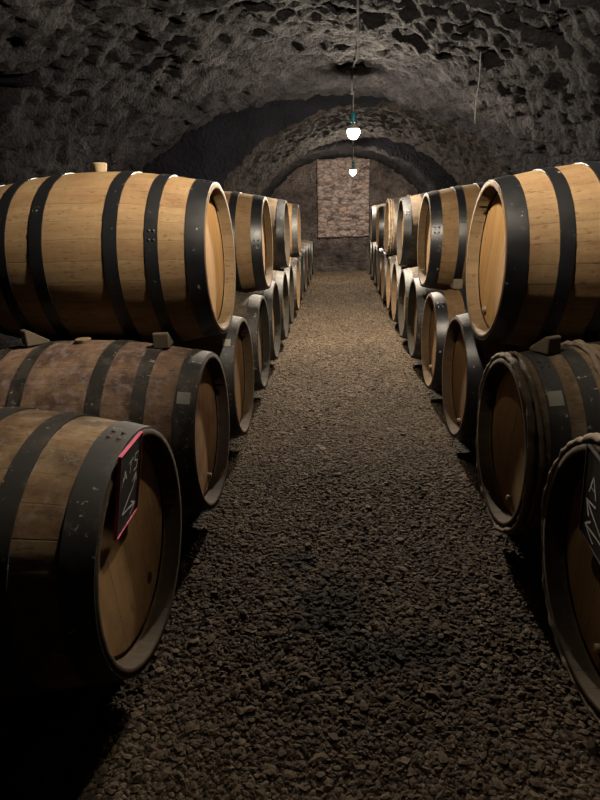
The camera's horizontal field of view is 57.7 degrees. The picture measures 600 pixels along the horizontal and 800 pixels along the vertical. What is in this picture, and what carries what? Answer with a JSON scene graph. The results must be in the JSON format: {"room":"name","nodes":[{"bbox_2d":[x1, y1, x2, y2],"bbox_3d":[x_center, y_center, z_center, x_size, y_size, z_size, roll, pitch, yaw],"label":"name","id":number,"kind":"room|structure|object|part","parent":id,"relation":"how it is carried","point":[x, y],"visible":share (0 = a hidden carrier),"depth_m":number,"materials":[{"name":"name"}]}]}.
{"room":"wine cellar","nodes":[
{"label":"wine cellar","id":0,"kind":"room"},
{"bbox_2d":[0,333,22,349],"bbox_3d":[-2.574,-0.248,3.363,1.989,0.950,18.881,1,19,8],"label":"wall","id":1,"kind":"structure","parent":0,"point":[6,341],"depth_m":4.23,"materials":[{"name":"grey stone"}]},
{"bbox_2d":[0,0,599,197],"bbox_3d":[-0.186,-1.664,2.654,6.785,2.064,18.860,0,19,4],"label":"ceiling","id":2,"kind":"structure","parent":0,"point":[237,95],"depth_m":4.09,"materials":[{"name":"grey stone"}]},
{"bbox_2d":[351,0,360,93],"bbox_3d":[0.239,-1.810,1.736,0.055,0.101,8.283,0,19,4],"label":"cable","id":3,"kind":"object","parent":2,"relation":"attached to","point":[357,11],"visible":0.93,"depth_m":3.90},
{"bbox_2d":[347,78,359,138],"bbox_3d":[0.473,-2.566,4.808,0.109,0.483,0.109,0,19,4],"label":"pendant lamp","id":4,"kind":"object","parent":3,"relation":"hanging from","point":[353,129],"visible":1,"depth_m":4.82,"materials":[{"name":"white glass"}]},
{"bbox_3d":[0.478,-2.374,4.874,0.106,0.077,0.106,0,19,4],"label":"bulb","id":5,"kind":"part","parent":4,"relation":"part of","materials":[{"name":"white glass"}]},
{"bbox_2d":[351,112,355,122],"bbox_3d":[0.474,-2.503,4.830,0.052,0.095,0.052,0,19,4],"label":"socket","id":6,"kind":"object","parent":4,"relation":"attached to","point":[353,115],"depth_m":4.81,"materials":[{"name":"teal metal"}]},
{"bbox_3d":[0.470,-2.669,4.774,0.016,0.266,0.009,0,19,4],"label":"cord","id":7,"kind":"part","parent":4,"relation":"part of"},
{"bbox_2d":[474,52,480,123],"bbox_3d":[1.177,-2.064,3.606,0.017,0.420,0.010,0,19,4],"label":"twine","id":8,"kind":"object","parent":2,"relation":"hanging from","point":[480,52],"visible":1,"depth_m":3.61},
{"bbox_3d":[0.779,-3.956,8.040,0.107,0.107,3.041,0,19,4],"label":"cable","id":9,"kind":"object","parent":2,"relation":"attached to","visible":0},
{"bbox_2d":[350,148,355,174],"bbox_3d":[0.920,-4.131,9.432,0.109,0.443,0.109,0,19,4],"label":"pendant lamp","id":10,"kind":"object","parent":9,"relation":"hanging from","point":[352,170],"visible":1,"depth_m":9.44,"materials":[{"name":"white glass"}]},
{"bbox_2d":[0,270,599,799],"bbox_3d":[-0.061,0.163,3.291,7.000,0.027,19.100,0,19,4],"label":"floor","id":11,"kind":"structure","parent":0,"point":[23,717],"depth_m":1.56,"materials":[{"name":"brown gravel"}]},
{"bbox_2d":[13,512,190,799],"bbox_3d":[-0.237,-0.819,6.123,0.070,0.091,10.444,0,19,4],"label":"beam","id":12,"kind":"structure","parent":11,"relation":"on","point":[41,770],"depth_m":1.27,"materials":[{"name":"brown wood"}]},
{"bbox_2d":[0,406,181,696],"bbox_3d":[-0.874,0.379,1.449,0.960,0.724,0.724,0,19,4],"label":"wine barrel","id":13,"kind":"object","parent":12,"relation":"on","point":[80,606],"visible":0.97,"depth_m":1.19,"materials":[{"name":"brown wood"}]},
{"bbox_2d":[114,431,142,539],"bbox_3d":[-0.409,0.202,1.301,0.048,0.216,0.150,-1,19,3],"label":"chalkboard","id":14,"kind":"object","parent":13,"relation":"attached to","point":[129,460],"visible":1,"depth_m":1.29,"materials":[{"name":"black stone"}]},
{"bbox_2d":[0,337,229,513],"bbox_3d":[-0.820,0.114,2.201,0.960,0.738,0.726,0,19,4],"label":"wine barrel","id":15,"kind":"object","parent":12,"relation":"on","point":[180,392],"visible":0.59,"depth_m":1.93,"materials":[{"name":"brown wood"}]},
{"bbox_2d":[20,329,49,346],"bbox_3d":[-1.020,-0.246,2.097,0.085,0.059,0.058,-20,26,-39],"label":"wedge","id":16,"kind":"object","parent":15,"relation":"on","point":[28,338],"visible":1,"depth_m":2.07,"materials":[{"name":"brown wood"}]},
{"bbox_2d":[0,162,235,342],"bbox_3d":[-0.811,-0.610,2.349,0.960,0.758,0.724,0,19,4],"label":"wine barrel","id":17,"kind":"object","parent":15,"relation":"on","point":[100,254],"visible":0.96,"depth_m":2.05,"materials":[{"name":"brown wood"}]},
{"bbox_2d":[152,332,172,348],"bbox_3d":[-0.521,-0.234,2.067,0.058,0.059,0.085,-2,18,-1],"label":"wedge","id":18,"kind":"object","parent":15,"relation":"on","point":[160,339],"visible":1,"depth_m":2.03,"materials":[{"name":"brown wood"}]},
{"bbox_2d":[233,291,269,390],"bbox_3d":[-0.717,-0.380,3.668,0.960,0.724,0.724,0,19,4],"label":"wine barrel","id":19,"kind":"object","parent":12,"relation":"on","point":[252,307],"visible":0.18,"depth_m":3.49,"materials":[{"name":"brown wood"}]},
{"bbox_2d":[223,191,272,292],"bbox_3d":[-0.704,-1.098,3.839,0.960,0.738,0.724,0,19,4],"label":"wine barrel","id":20,"kind":"object","parent":19,"relation":"on","point":[250,215],"visible":0.26,"depth_m":3.56,"materials":[{"name":"brown wood"}]},
{"bbox_2d":[272,270,288,339],"bbox_3d":[-0.609,-0.876,5.117,0.960,0.724,0.724,0,19,4],"label":"wine barrel","id":21,"kind":"object","parent":12,"relation":"on","point":[280,277],"visible":0.12,"depth_m":5.02,"materials":[{"name":"brown wood"}]},
{"bbox_2d":[267,197,289,269],"bbox_3d":[-0.601,-1.597,5.271,0.960,0.740,0.724,0,19,4],"label":"wine barrel","id":22,"kind":"object","parent":21,"relation":"on","point":[279,212],"visible":0.23,"depth_m":5.01,"materials":[{"name":"brown wood"}]},
{"bbox_2d":[275,264,293,323],"bbox_3d":[-0.564,-1.121,5.833,0.960,0.724,0.724,0,19,4],"label":"wine barrel","id":23,"kind":"object","parent":12,"relation":"on","point":[289,271],"visible":0.09,"depth_m":5.96,"materials":[{"name":"brown wood"}]},
{"bbox_2d":[296,253,303,300],"bbox_3d":[-0.446,-1.671,7.437,0.960,0.724,0.724,0,19,4],"label":"wine barrel","id":24,"kind":"object","parent":12,"relation":"on","point":[300,258],"visible":0.07,"depth_m":7.54,"materials":[{"name":"brown wood"}]},
{"bbox_2d":[301,249,306,291],"bbox_3d":[-0.391,-1.952,8.259,0.960,0.724,0.724,0,19,4],"label":"wine barrel","id":25,"kind":"object","parent":12,"relation":"on","point":[303,251],"visible":0.14,"depth_m":8.17,"materials":[{"name":"brown wood"}]},
{"bbox_2d":[301,242,311,278],"bbox_3d":[-0.279,-2.485,9.816,0.960,0.724,0.724,0,19,4],"label":"wine barrel","id":26,"kind":"object","parent":12,"relation":"on","point":[302,243],"visible":0.1,"depth_m":9.91,"materials":[{"name":"brown wood"}]},
{"bbox_2d":[301,240,313,274],"bbox_3d":[-0.220,-2.744,10.571,0.960,0.724,0.724,0,19,4],"label":"wine barrel","id":27,"kind":"object","parent":12,"relation":"on","point":[303,241],"visible":0.13,"depth_m":10.36,"materials":[{"name":"brown wood"}]},
{"bbox_2d":[77,270,599,799],"bbox_3d":[0.497,-0.929,6.453,1.319,0.052,11.778,0,19,4],"label":"gravel","id":28,"kind":"object","parent":11,"relation":"on","point":[504,716],"visible":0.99,"depth_m":1.68,"materials":[{"name":"gravel"}]},
{"bbox_2d":[441,391,541,566],"bbox_3d":[1.194,-0.822,6.019,0.070,0.091,10.444,0,19,4],"label":"beam","id":29,"kind":"structure","parent":11,"relation":"on","point":[534,542],"depth_m":2.02,"materials":[{"name":"brown wood"}]},
{"bbox_2d":[369,240,371,273],"bbox_3d":[1.805,-2.727,10.359,0.960,0.724,0.727,0,19,4],"label":"wine barrel","id":30,"kind":"object","parent":29,"relation":"on","point":[370,242],"visible":0.07,"depth_m":10.23,"materials":[{"name":"brown wood"}]},
{"bbox_2d":[398,267,418,338],"bbox_3d":[1.414,-0.885,4.979,0.960,0.725,0.724,0,19,4],"label":"wine barrel","id":31,"kind":"object","parent":29,"relation":"on","point":[406,276],"visible":0.13,"depth_m":5.01,"materials":[{"name":"brown wood"}]},
{"bbox_2d":[397,193,424,267],"bbox_3d":[1.429,-1.602,5.151,0.960,0.738,0.724,0,19,4],"label":"wine barrel","id":32,"kind":"object","parent":31,"relation":"on","point":[409,207],"visible":0.32,"depth_m":4.94,"materials":[{"name":"brown wood"}]},
{"bbox_3d":[-0.835,-0.817,6.166,0.070,0.091,10.444,0,19,4],"label":"beam","id":33,"kind":"structure","parent":11,"relation":"on","visible":0},
{"bbox_2d":[172,316,253,437],"bbox_3d":[-0.769,-0.121,2.911,0.960,0.724,0.724,0,19,4],"label":"wine barrel","id":34,"kind":"object","parent":33,"relation":"on","point":[234,349],"visible":0.18,"depth_m":2.77,"materials":[{"name":"brown wood"}]},
{"bbox_2d":[249,281,280,360],"bbox_3d":[-0.665,-0.635,4.413,0.960,0.724,0.726,0,19,4],"label":"wine barrel","id":35,"kind":"object","parent":33,"relation":"on","point":[271,295],"visible":0.12,"depth_m":4.48,"materials":[{"name":"brown wood"}]},
{"bbox_2d":[289,257,299,310],"bbox_3d":[-0.498,-1.409,6.673,0.960,0.724,0.724,0,19,4],"label":"wine barrel","id":36,"kind":"object","parent":33,"relation":"on","point":[294,262],"visible":0.09,"depth_m":6.46,"materials":[{"name":"brown wood"}]},
{"bbox_2d":[287,203,300,257],"bbox_3d":[-0.487,-2.123,6.855,0.960,0.738,0.726,0,19,4],"label":"wine barrel","id":37,"kind":"object","parent":36,"relation":"on","point":[294,210],"visible":0.16,"depth_m":6.59,"materials":[{"name":"brown wood"}]},
{"bbox_2d":[301,245,309,284],"bbox_3d":[-0.328,-2.223,9.051,0.960,0.724,0.724,0,19,4],"label":"wine barrel","id":38,"kind":"object","parent":33,"relation":"on","point":[306,248],"visible":0.1,"depth_m":8.90,"materials":[{"name":"brown wood"}]},
{"bbox_3d":[1.792,-0.824,5.976,0.070,0.091,10.444,0,19,4],"label":"beam","id":39,"kind":"structure","parent":11,"relation":"on","visible":0},
{"bbox_2d":[371,242,376,278],"bbox_3d":[1.754,-2.459,9.572,0.960,0.726,0.726,0,19,4],"label":"wine barrel","id":40,"kind":"object","parent":39,"relation":"on","point":[373,243],"visible":0.08,"depth_m":9.61,"materials":[{"name":"brown wood"}]},
{"bbox_2d":[370,204,385,242],"bbox_3d":[1.761,-3.162,9.772,0.960,0.724,0.724,0,19,4],"label":"wine barrel","id":41,"kind":"object","parent":40,"relation":"on","point":[373,218],"visible":0.2,"depth_m":9.58,"materials":[{"name":"brown wood"}]},
{"bbox_2d":[374,245,378,284],"bbox_3d":[1.691,-2.177,8.753,0.960,0.724,0.724,0,19,4],"label":"wine barrel","id":42,"kind":"object","parent":39,"relation":"on","point":[376,249],"visible":0.08,"depth_m":8.90,"materials":[{"name":"brown wood"}]},
{"bbox_2d":[377,248,384,292],"bbox_3d":[1.626,-1.892,7.922,0.960,0.724,0.726,0,19,4],"label":"wine barrel","id":43,"kind":"object","parent":39,"relation":"on","point":[381,250],"visible":0.15,"depth_m":8.04,"materials":[{"name":"brown wood"}]},
{"bbox_2d":[376,205,385,248],"bbox_3d":[1.644,-2.587,8.148,0.960,0.724,0.726,0,19,4],"label":"wine barrel","id":44,"kind":"object","parent":43,"relation":"on","point":[380,236],"visible":0.23,"depth_m":7.96,"materials":[{"name":"brown wood"}]},
{"bbox_2d":[381,252,393,300],"bbox_3d":[1.570,-1.628,7.146,0.960,0.726,0.724,0,19,4],"label":"wine barrel","id":45,"kind":"object","parent":39,"relation":"on","point":[384,256],"visible":0.1,"depth_m":7.21,"materials":[{"name":"brown wood"}]},
{"bbox_2d":[386,255,396,310],"bbox_3d":[1.527,-1.385,6.438,0.960,0.726,0.724,0,19,4],"label":"wine barrel","id":46,"kind":"object","parent":39,"relation":"on","point":[391,259],"visible":0.17,"depth_m":6.60,"materials":[{"name":"brown wood"}]},
{"bbox_2d":[384,195,411,254],"bbox_3d":[1.532,-2.099,6.589,0.976,0.738,0.739,0,19,4],"label":"wine barrel","id":47,"kind":"object","parent":46,"relation":"on","point":[391,212],"visible":0.27,"depth_m":6.40,"materials":[{"name":"brown wood"}]},
{"bbox_2d":[391,261,408,322],"bbox_3d":[1.471,-1.140,5.724,0.960,0.724,0.724,0,19,4],"label":"wine barrel","id":48,"kind":"object","parent":39,"relation":"on","point":[397,269],"visible":0.15,"depth_m":5.92,"materials":[{"name":"brown wood"}]},
{"bbox_2d":[407,278,443,359],"bbox_3d":[1.363,-0.643,4.273,0.960,0.724,0.726,0,19,4],"label":"wine barrel","id":49,"kind":"object","parent":39,"relation":"on","point":[417,295],"visible":0.16,"depth_m":4.26,"materials":[{"name":"brown wood"}]},
{"bbox_2d":[421,286,467,390],"bbox_3d":[1.314,-0.383,3.513,0.960,0.724,0.724,0,19,4],"label":"wine barrel","id":50,"kind":"object","parent":39,"relation":"on","point":[440,307],"visible":0.17,"depth_m":3.37,"materials":[{"name":"brown wood"}]},
{"bbox_2d":[417,182,484,289],"bbox_3d":[1.325,-1.097,3.693,0.960,0.738,0.726,0,19,4],"label":"wine barrel","id":51,"kind":"object","parent":50,"relation":"on","point":[445,217],"visible":0.41,"depth_m":3.46,"materials":[{"name":"brown wood"}]},
{"bbox_2d":[450,279,462,288],"bbox_3d":[0.983,-0.735,3.424,0.058,0.059,0.085,-1,20,1],"label":"wedge","id":52,"kind":"object","parent":50,"relation":"on","point":[456,283],"visible":1,"depth_m":3.38,"materials":[{"name":"brown wood"}]},
{"bbox_2d":[442,313,529,440],"bbox_3d":[1.258,-0.117,2.736,0.960,0.724,0.724,0,19,4],"label":"wine barrel","id":53,"kind":"object","parent":39,"relation":"on","point":[466,357],"visible":0.32,"depth_m":2.65,"materials":[{"name":"brown wood"}]},
{"bbox_2d":[475,339,599,535],"bbox_3d":[1.202,0.151,1.952,0.976,0.739,0.739,0,19,4],"label":"wine barrel","id":54,"kind":"object","parent":39,"relation":"on","point":[531,404],"visible":0.76,"depth_m":1.79,"materials":[{"name":"brown wood"}]},
{"bbox_2d":[466,161,599,347],"bbox_3d":[1.214,-0.559,2.148,0.960,0.738,0.724,0,19,4],"label":"wine barrel","id":55,"kind":"object","parent":54,"relation":"on","point":[533,260],"visible":0.92,"depth_m":1.91,"materials":[{"name":"brown wood"}]},
{"bbox_2d":[529,335,561,353],"bbox_3d":[0.841,-0.196,1.868,0.058,0.059,0.085,-9,19,-20],"label":"wedge","id":56,"kind":"object","parent":54,"relation":"on","point":[549,344],"visible":1,"depth_m":1.83,"materials":[{"name":"brown wood"}]},
{"bbox_2d":[541,432,599,723],"bbox_3d":[1.149,0.403,1.217,0.977,0.737,0.740,0,19,4],"label":"wine barrel","id":57,"kind":"object","parent":39,"relation":"on","point":[571,571],"visible":0.92,"depth_m":1.44,"materials":[{"name":"brown wood"}]},
{"bbox_2d":[579,444,599,564],"bbox_3d":[0.675,0.260,1.212,0.043,0.286,0.243,0,19,3],"label":"chalkboard","id":58,"kind":"object","parent":57,"relation":"attached to","point":[589,527],"visible":1,"depth_m":1.26,"materials":[{"name":"black stone"}]},
{"bbox_2d":[270,156,417,271],"bbox_3d":[0.885,-4.112,11.645,4.700,2.750,0.066,0,19,4],"label":"wall","id":59,"kind":"structure","parent":0,"point":[331,254],"depth_m":11.66,"materials":[{"name":"stone"}]},
{"bbox_2d":[317,157,369,236],"bbox_3d":[0.918,-4.285,11.559,1.090,1.570,0.144,0,19,4],"label":"bricked-up opening","id":60,"kind":"structure","parent":59,"relation":"in","point":[343,197],"depth_m":11.51,"materials":[{"name":"brown stone"}]}
]}

